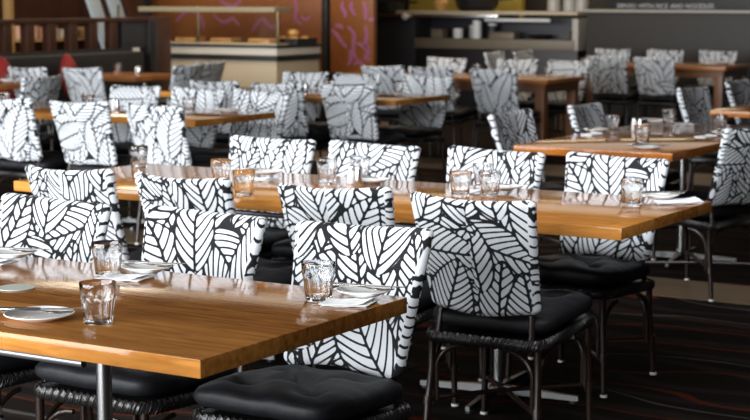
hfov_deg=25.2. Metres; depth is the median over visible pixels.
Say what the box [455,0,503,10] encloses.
pan
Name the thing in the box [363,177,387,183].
plate
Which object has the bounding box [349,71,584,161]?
dining table
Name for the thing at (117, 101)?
pepper shaker
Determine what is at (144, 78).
dining table
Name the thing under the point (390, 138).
cushion
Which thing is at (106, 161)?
cushion
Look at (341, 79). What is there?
dining chair
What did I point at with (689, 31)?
wall
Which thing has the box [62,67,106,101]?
dining chair
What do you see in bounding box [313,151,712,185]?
trim
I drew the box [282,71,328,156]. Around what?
dining chair
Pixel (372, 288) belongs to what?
fork
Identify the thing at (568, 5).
canister
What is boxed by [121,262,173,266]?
fork
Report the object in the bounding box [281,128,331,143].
cushion
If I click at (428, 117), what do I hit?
dining chair
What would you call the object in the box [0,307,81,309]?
knife
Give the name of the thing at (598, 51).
dining chair
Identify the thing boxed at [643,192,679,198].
plate
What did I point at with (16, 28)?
carton
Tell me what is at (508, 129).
dining chair
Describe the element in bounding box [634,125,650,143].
tumbler
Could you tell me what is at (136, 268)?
plate
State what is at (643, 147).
plate
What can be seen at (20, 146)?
dining chair
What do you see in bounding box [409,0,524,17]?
wall
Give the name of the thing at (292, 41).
serving tray
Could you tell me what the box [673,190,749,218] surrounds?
cushion
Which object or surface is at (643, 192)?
fork
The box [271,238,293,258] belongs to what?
cushion
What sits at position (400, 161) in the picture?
dining chair
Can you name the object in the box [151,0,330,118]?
mural
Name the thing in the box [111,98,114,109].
salt shaker
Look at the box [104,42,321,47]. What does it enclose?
countertop
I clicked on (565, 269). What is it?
cushion
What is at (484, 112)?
cushion
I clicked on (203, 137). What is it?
dining chair
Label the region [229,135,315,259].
dining chair
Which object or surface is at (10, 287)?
plate
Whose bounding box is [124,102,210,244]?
dining chair
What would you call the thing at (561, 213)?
dining table
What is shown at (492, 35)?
container
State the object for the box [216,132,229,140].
cushion
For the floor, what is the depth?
7.03 m
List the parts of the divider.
post, post, post, panel, post, rail, post, post, panel, corner post, post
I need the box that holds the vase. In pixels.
[433,0,447,10]
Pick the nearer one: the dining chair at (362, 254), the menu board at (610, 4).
the dining chair at (362, 254)
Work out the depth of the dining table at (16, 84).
14.36 m
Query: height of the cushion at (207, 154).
0.100 m
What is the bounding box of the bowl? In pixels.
[527,34,551,38]
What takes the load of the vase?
on the kitchen pass
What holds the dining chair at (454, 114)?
on the floor
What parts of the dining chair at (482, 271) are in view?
leg, post, leg, seat, seat rail, post, leg, leg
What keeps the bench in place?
on the floor
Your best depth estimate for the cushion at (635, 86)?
19.16 m
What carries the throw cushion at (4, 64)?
on the bench
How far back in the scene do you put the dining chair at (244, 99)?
11.36 m
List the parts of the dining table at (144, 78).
mounting plate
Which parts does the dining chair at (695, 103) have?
leg, seat rail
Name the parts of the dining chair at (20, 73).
leg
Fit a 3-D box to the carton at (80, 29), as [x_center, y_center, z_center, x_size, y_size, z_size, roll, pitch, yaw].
[-3.591,-2.204,20.772,0.250,0.120,0.208,4,9,31]
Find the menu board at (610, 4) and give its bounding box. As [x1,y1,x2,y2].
[606,0,749,9]
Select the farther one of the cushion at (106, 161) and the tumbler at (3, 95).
the tumbler at (3, 95)
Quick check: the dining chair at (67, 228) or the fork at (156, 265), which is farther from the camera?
the dining chair at (67, 228)
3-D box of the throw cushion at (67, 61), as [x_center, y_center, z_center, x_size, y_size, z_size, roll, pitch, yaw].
[-2.973,-1.293,16.380,0.177,0.490,0.490,2,8,13]
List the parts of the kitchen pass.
panel, round knob, panel, frame post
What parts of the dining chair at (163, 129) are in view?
leg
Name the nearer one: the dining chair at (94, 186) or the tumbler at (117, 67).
the dining chair at (94, 186)
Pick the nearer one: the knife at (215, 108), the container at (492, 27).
the knife at (215, 108)
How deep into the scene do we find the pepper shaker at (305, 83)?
13.19 m
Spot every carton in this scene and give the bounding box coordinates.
[14,26,37,38]
[37,27,57,37]
[57,29,63,37]
[77,27,83,36]
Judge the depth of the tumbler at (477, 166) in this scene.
6.71 m
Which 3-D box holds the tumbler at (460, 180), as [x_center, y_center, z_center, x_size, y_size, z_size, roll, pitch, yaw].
[0.328,-0.100,6.449,0.088,0.098,0.088,-7,10,-42]
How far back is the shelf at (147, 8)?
18.71 m
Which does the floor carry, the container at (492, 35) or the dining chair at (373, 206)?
the dining chair at (373, 206)
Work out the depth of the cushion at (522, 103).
16.41 m
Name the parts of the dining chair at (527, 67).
leg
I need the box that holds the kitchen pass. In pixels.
[377,10,586,106]
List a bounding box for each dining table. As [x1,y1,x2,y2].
[0,81,20,89]
[0,256,406,419]
[14,163,711,413]
[33,101,274,230]
[103,72,171,85]
[160,87,449,105]
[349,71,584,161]
[514,122,749,267]
[559,61,749,129]
[710,103,749,117]
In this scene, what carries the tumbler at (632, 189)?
on the dining table at (561, 213)
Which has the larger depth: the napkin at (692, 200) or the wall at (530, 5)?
the wall at (530, 5)
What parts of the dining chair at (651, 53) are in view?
leg, leg, leg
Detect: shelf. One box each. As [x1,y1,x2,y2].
[138,6,290,11]
[414,37,574,50]
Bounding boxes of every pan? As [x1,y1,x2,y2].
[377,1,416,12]
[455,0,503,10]
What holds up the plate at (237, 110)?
on the dining table at (200, 117)
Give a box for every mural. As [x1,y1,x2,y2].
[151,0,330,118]
[330,0,376,78]
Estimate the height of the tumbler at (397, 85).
0.098 m
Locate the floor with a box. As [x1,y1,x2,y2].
[0,111,749,419]
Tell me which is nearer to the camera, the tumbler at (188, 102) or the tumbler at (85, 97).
the tumbler at (188, 102)
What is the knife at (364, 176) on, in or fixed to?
on the plate at (365, 180)
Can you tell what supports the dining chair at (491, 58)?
on the floor
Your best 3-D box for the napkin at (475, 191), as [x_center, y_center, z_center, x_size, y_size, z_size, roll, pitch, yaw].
[0.377,-0.076,6.590,0.146,0.012,0.090,3,8,20]
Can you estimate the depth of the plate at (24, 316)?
4.03 m
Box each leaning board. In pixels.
[85,0,105,48]
[106,0,123,16]
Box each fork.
[0,248,37,252]
[0,309,73,313]
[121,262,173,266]
[245,168,281,170]
[333,285,394,290]
[628,144,664,145]
[643,192,683,193]
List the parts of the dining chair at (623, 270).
leg, leg, seat, seat rail, leg, leg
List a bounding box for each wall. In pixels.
[144,0,605,17]
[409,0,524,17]
[585,9,749,120]
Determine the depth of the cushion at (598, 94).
17.77 m
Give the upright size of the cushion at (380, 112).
0.100 m
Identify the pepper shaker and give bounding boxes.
[115,99,119,109]
[137,66,140,73]
[304,82,307,91]
[354,166,362,184]
[637,118,643,124]
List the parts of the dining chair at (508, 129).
leg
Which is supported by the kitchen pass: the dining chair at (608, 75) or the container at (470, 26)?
the container at (470, 26)
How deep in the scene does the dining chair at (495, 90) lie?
14.71 m
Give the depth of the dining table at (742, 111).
11.16 m
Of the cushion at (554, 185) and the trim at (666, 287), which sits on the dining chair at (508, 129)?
the cushion at (554, 185)
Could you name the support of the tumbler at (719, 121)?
on the dining table at (680, 143)
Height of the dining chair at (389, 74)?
0.870 m
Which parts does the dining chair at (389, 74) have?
seat, seat rail, leg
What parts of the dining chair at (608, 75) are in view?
seat rail, seat, leg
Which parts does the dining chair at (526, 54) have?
leg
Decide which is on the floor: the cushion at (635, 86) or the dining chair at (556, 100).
the dining chair at (556, 100)
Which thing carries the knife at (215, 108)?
on the plate at (237, 110)
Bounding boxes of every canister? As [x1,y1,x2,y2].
[547,0,560,11]
[563,0,575,11]
[575,0,588,11]
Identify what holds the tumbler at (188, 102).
on the dining table at (200, 117)
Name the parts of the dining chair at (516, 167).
leg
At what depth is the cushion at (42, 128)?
13.58 m
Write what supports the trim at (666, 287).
on the floor
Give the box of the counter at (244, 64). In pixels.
[104,42,321,86]
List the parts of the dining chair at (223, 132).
seat rail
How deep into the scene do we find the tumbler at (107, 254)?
4.59 m
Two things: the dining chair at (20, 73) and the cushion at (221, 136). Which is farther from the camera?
the dining chair at (20, 73)
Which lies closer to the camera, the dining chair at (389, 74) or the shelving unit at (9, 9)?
the dining chair at (389, 74)
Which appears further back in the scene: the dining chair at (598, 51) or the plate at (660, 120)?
the dining chair at (598, 51)
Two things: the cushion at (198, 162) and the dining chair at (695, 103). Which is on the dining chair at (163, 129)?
the cushion at (198, 162)
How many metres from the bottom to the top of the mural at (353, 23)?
2.600 m
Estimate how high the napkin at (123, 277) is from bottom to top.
0.012 m
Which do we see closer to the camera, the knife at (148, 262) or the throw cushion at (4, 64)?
the knife at (148, 262)
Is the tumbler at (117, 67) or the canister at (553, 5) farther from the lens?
the canister at (553, 5)
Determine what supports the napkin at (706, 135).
on the dining table at (680, 143)
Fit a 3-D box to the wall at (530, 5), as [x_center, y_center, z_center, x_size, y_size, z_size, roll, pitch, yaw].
[4.953,-3.084,23.253,28.000,3.200,0.200,4,9,31]
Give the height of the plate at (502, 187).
0.016 m
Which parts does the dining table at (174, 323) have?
under rail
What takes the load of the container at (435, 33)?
on the kitchen pass
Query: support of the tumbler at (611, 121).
on the dining table at (680, 143)
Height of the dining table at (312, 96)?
0.750 m
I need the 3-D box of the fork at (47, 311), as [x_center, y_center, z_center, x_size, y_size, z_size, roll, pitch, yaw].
[-0.813,0.242,4.015,0.185,0.009,0.022,0,7,3]
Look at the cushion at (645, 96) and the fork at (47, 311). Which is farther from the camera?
the cushion at (645, 96)
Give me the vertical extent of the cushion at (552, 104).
0.100 m
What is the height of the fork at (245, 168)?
0.009 m
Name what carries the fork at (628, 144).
on the plate at (643, 147)
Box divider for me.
[0,16,170,148]
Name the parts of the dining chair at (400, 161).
seat rail, seat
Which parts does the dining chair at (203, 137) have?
leg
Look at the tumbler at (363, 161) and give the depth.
7.00 m
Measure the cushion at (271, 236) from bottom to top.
0.100 m
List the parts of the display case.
post, post, post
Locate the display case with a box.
[113,5,290,44]
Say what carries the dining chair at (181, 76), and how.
on the floor
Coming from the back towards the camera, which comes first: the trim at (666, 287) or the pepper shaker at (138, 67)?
the pepper shaker at (138, 67)
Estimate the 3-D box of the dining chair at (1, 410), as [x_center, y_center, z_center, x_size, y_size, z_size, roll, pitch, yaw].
[-0.772,0.652,3.462,0.456,0.874,0.624,4,9,31]
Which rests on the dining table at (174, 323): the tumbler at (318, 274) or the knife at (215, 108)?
the tumbler at (318, 274)
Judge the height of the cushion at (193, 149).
0.100 m
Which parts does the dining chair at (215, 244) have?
leg, seat rail, seat, leg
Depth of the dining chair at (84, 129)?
10.32 m
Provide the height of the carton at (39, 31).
0.130 m
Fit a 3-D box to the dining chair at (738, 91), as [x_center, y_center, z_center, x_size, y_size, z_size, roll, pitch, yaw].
[2.938,-0.531,12.596,0.624,0.874,0.456,4,9,31]
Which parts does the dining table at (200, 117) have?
arm, arm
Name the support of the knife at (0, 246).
on the plate at (7, 254)
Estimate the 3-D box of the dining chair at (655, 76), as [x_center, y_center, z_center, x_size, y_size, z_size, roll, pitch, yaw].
[3.009,-1.187,17.621,0.456,0.870,0.622,4,9,31]
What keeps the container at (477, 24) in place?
on the kitchen pass
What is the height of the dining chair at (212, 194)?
0.874 m
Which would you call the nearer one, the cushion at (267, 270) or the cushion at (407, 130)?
the cushion at (267, 270)
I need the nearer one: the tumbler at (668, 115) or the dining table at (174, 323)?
the dining table at (174, 323)
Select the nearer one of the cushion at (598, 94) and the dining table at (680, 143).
the dining table at (680, 143)
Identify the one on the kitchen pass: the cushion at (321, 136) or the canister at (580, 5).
the canister at (580, 5)
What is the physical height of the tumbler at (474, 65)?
0.098 m
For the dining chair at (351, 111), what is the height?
0.869 m
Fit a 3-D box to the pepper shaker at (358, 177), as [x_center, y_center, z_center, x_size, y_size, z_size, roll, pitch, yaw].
[-0.068,-0.142,6.853,0.037,0.076,0.037,4,9,31]
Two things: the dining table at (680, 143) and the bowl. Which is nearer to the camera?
the dining table at (680, 143)
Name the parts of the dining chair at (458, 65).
leg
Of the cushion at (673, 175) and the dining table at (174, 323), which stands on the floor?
the dining table at (174, 323)
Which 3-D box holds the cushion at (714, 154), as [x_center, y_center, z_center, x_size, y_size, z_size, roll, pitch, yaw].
[2.487,-0.420,11.650,0.456,0.100,0.456,6,9,37]
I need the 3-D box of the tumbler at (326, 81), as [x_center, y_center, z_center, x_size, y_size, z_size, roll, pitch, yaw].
[-0.359,-0.976,13.210,0.088,0.098,0.088,7,10,43]
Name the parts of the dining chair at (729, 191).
leg, leg, seat rail, post, seat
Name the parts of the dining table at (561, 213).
arm, under rail, arm, arm, arm, arm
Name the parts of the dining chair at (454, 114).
leg, leg, seat, seat rail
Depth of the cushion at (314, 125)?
13.41 m
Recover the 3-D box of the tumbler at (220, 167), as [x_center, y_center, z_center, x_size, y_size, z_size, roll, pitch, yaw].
[-0.634,-0.159,6.904,0.088,0.098,0.088,5,9,32]
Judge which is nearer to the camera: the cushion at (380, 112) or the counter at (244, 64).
the cushion at (380, 112)
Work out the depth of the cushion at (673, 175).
9.83 m
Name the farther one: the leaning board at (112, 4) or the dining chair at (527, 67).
the leaning board at (112, 4)
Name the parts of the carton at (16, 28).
lid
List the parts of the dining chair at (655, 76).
leg, seat rail, seat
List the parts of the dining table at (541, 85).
leg, leg, leg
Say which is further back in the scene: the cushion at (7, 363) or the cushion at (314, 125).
the cushion at (314, 125)
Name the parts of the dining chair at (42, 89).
seat rail, leg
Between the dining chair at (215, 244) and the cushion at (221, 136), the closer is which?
the dining chair at (215, 244)
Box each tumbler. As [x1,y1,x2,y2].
[0,92,9,98]
[5,70,14,78]
[79,279,115,324]
[82,94,94,101]
[91,240,122,277]
[113,63,121,72]
[128,145,147,167]
[182,97,194,112]
[210,158,230,178]
[232,169,254,195]
[301,259,335,301]
[316,157,337,182]
[324,79,334,85]
[350,155,370,175]
[393,81,403,93]
[449,170,471,196]
[472,63,480,68]
[472,162,493,187]
[478,170,500,196]
[544,65,552,75]
[604,114,619,132]
[620,178,644,206]
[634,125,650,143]
[661,109,676,125]
[712,114,727,130]
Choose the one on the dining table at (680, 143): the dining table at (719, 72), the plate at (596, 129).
the plate at (596, 129)
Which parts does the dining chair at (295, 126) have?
seat rail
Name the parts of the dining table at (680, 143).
arm, arm, arm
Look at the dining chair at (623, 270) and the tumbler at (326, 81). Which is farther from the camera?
the tumbler at (326, 81)
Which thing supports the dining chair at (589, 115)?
on the floor
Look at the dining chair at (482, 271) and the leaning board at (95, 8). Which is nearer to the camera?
the dining chair at (482, 271)
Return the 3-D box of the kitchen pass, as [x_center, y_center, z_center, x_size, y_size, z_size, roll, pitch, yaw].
[0.950,-2.295,22.223,3.940,1.900,0.690,4,9,31]
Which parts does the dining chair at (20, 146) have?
seat, seat rail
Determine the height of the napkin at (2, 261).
0.012 m
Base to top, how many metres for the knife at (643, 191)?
0.011 m
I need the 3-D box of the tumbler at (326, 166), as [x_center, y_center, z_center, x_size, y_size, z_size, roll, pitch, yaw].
[-0.199,-0.166,6.954,0.088,0.098,0.088,4,9,31]
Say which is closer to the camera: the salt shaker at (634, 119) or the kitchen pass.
the salt shaker at (634, 119)
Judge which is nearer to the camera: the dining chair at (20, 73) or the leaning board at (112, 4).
the dining chair at (20, 73)
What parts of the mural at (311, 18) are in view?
panel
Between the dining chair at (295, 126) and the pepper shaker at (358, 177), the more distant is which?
the dining chair at (295, 126)
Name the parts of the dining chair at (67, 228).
seat, seat rail, leg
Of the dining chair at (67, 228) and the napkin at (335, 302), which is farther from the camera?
the dining chair at (67, 228)
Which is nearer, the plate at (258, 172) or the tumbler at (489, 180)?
the tumbler at (489, 180)
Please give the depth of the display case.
18.75 m
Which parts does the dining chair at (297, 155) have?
seat rail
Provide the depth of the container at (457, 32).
22.04 m
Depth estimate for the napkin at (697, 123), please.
9.96 m
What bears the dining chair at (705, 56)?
on the floor
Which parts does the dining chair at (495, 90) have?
leg, seat rail, leg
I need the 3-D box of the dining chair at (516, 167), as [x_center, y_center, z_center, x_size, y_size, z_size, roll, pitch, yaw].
[0.390,0.198,6.952,0.457,0.878,0.626,4,9,30]
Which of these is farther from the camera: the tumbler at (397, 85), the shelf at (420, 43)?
the shelf at (420, 43)
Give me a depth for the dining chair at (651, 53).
19.42 m
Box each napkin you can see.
[0,258,19,265]
[96,273,156,281]
[254,177,280,181]
[319,297,379,306]
[470,189,480,193]
[581,132,602,135]
[652,196,702,204]
[675,122,699,124]
[694,134,717,137]
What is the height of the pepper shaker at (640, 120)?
0.076 m
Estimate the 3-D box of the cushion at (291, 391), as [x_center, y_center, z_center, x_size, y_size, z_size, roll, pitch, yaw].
[-0.203,0.496,4.577,0.456,0.100,0.456,4,9,31]
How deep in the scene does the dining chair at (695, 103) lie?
11.71 m
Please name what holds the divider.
on the floor
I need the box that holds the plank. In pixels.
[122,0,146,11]
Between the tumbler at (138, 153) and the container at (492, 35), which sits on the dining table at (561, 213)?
the tumbler at (138, 153)
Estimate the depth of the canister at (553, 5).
21.40 m
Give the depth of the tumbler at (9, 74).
14.69 m
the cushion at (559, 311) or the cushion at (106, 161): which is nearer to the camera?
the cushion at (559, 311)
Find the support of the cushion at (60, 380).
on the dining chair at (215, 244)
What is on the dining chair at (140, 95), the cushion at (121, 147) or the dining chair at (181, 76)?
the cushion at (121, 147)
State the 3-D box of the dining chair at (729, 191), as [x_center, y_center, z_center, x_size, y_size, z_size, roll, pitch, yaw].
[1.711,-0.012,8.586,0.457,0.874,0.626,-7,10,-42]
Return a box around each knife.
[0,246,48,249]
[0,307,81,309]
[122,260,185,263]
[215,108,230,109]
[244,167,291,169]
[333,282,406,287]
[363,176,397,177]
[643,191,687,192]
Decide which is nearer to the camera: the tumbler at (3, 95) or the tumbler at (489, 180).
the tumbler at (489, 180)
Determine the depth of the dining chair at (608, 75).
17.68 m
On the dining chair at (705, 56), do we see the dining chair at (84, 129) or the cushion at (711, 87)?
the cushion at (711, 87)
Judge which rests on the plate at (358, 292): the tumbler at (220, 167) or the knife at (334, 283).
the knife at (334, 283)
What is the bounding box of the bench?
[0,51,167,143]
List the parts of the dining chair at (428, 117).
leg, seat rail, leg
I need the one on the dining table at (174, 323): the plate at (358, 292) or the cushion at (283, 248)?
the plate at (358, 292)
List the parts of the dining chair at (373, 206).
seat rail, seat, leg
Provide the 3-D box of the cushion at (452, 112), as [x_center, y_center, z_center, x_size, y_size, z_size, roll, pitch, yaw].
[0.666,-0.900,15.356,0.456,0.100,0.456,4,9,31]
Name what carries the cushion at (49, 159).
on the dining chair at (20, 146)
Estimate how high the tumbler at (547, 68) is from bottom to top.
0.098 m
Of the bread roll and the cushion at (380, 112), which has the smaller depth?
the cushion at (380, 112)
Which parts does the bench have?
seat, backrest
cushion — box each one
[0,55,15,98]
[0,150,68,169]
[0,355,39,370]
[35,361,235,395]
[39,125,49,132]
[59,53,77,98]
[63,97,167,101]
[67,154,130,169]
[115,142,134,154]
[127,247,141,260]
[128,146,209,158]
[191,149,229,160]
[192,159,210,167]
[194,364,402,419]
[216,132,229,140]
[253,258,292,284]
[261,228,288,250]
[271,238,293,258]
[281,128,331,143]
[308,122,328,128]
[331,132,405,144]
[377,109,399,115]
[378,125,442,136]
[418,274,433,309]
[433,289,592,333]
[445,106,477,118]
[474,100,528,107]
[478,108,538,119]
[525,100,581,109]
[538,253,649,286]
[539,181,564,190]
[592,89,639,99]
[630,84,677,90]
[639,91,677,101]
[665,169,679,183]
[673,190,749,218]
[684,85,726,92]
[699,151,718,156]
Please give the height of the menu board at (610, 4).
0.620 m
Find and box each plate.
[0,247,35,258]
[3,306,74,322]
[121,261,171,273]
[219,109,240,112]
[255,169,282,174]
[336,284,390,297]
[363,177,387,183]
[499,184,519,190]
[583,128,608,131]
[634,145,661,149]
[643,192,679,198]
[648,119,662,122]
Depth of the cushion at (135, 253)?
6.76 m
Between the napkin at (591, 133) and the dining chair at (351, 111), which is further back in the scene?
the dining chair at (351, 111)
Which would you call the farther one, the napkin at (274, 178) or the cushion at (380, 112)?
the cushion at (380, 112)
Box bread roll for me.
[287,29,298,35]
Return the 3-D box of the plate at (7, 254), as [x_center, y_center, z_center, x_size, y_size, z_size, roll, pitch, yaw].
[-1.065,0.128,4.932,0.142,0.016,0.142,4,9,31]
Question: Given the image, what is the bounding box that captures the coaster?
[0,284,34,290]
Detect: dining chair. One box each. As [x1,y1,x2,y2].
[0,98,68,206]
[0,193,111,419]
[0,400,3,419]
[8,66,54,148]
[19,74,62,179]
[25,165,141,265]
[34,205,266,419]
[49,100,137,210]
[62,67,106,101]
[109,85,160,154]
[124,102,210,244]
[128,86,225,218]
[134,172,317,372]
[158,62,204,105]
[159,60,225,148]
[190,80,239,147]
[191,88,289,160]
[192,220,433,419]
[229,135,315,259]
[251,82,331,150]
[271,140,420,344]
[278,183,458,406]
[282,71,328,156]
[308,73,380,128]
[319,84,406,152]
[361,65,431,155]
[378,74,452,182]
[402,57,466,142]
[408,66,478,156]
[410,191,593,419]
[413,145,545,381]
[470,68,539,147]
[472,59,538,147]
[483,51,534,129]
[487,108,564,255]
[505,151,669,397]
[512,50,557,128]
[525,60,589,136]
[567,102,679,259]
[584,48,630,119]
[586,55,643,125]
[629,49,683,124]
[633,56,678,122]
[645,128,749,301]
[676,86,718,190]
[682,50,737,124]
[724,79,749,124]
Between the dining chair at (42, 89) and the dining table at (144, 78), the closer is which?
the dining chair at (42, 89)
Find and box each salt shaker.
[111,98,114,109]
[347,165,354,183]
[631,117,637,130]
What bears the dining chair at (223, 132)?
on the floor
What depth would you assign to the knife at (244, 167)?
7.19 m
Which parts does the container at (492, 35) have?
lid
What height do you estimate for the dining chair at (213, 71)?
0.869 m
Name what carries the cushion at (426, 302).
on the dining chair at (373, 206)
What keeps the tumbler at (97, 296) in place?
on the dining table at (174, 323)
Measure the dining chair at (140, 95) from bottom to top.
0.874 m
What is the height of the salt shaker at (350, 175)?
0.076 m
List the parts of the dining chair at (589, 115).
leg, seat rail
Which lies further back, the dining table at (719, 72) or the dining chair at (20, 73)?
the dining table at (719, 72)
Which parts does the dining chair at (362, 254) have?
seat rail, seat, post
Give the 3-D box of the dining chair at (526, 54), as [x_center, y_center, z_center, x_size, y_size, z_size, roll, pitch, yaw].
[1.894,-1.380,19.119,0.624,0.867,0.456,4,9,31]
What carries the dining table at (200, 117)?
on the floor
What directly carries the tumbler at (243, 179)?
on the dining table at (561, 213)
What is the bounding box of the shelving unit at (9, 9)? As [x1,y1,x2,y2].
[0,0,124,52]
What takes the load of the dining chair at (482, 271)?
on the floor
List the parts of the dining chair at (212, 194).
leg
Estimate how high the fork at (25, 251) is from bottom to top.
0.009 m
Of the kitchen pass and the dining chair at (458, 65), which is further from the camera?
the kitchen pass
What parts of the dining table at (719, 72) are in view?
leg, leg, leg, leg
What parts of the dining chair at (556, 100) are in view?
seat rail, leg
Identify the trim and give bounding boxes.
[124,228,749,304]
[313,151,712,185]
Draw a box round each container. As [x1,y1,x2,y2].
[430,29,448,37]
[453,28,462,37]
[469,25,472,37]
[472,20,481,38]
[488,23,496,37]
[488,32,520,38]
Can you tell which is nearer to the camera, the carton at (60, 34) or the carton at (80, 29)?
the carton at (60, 34)
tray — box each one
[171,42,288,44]
[279,37,316,44]

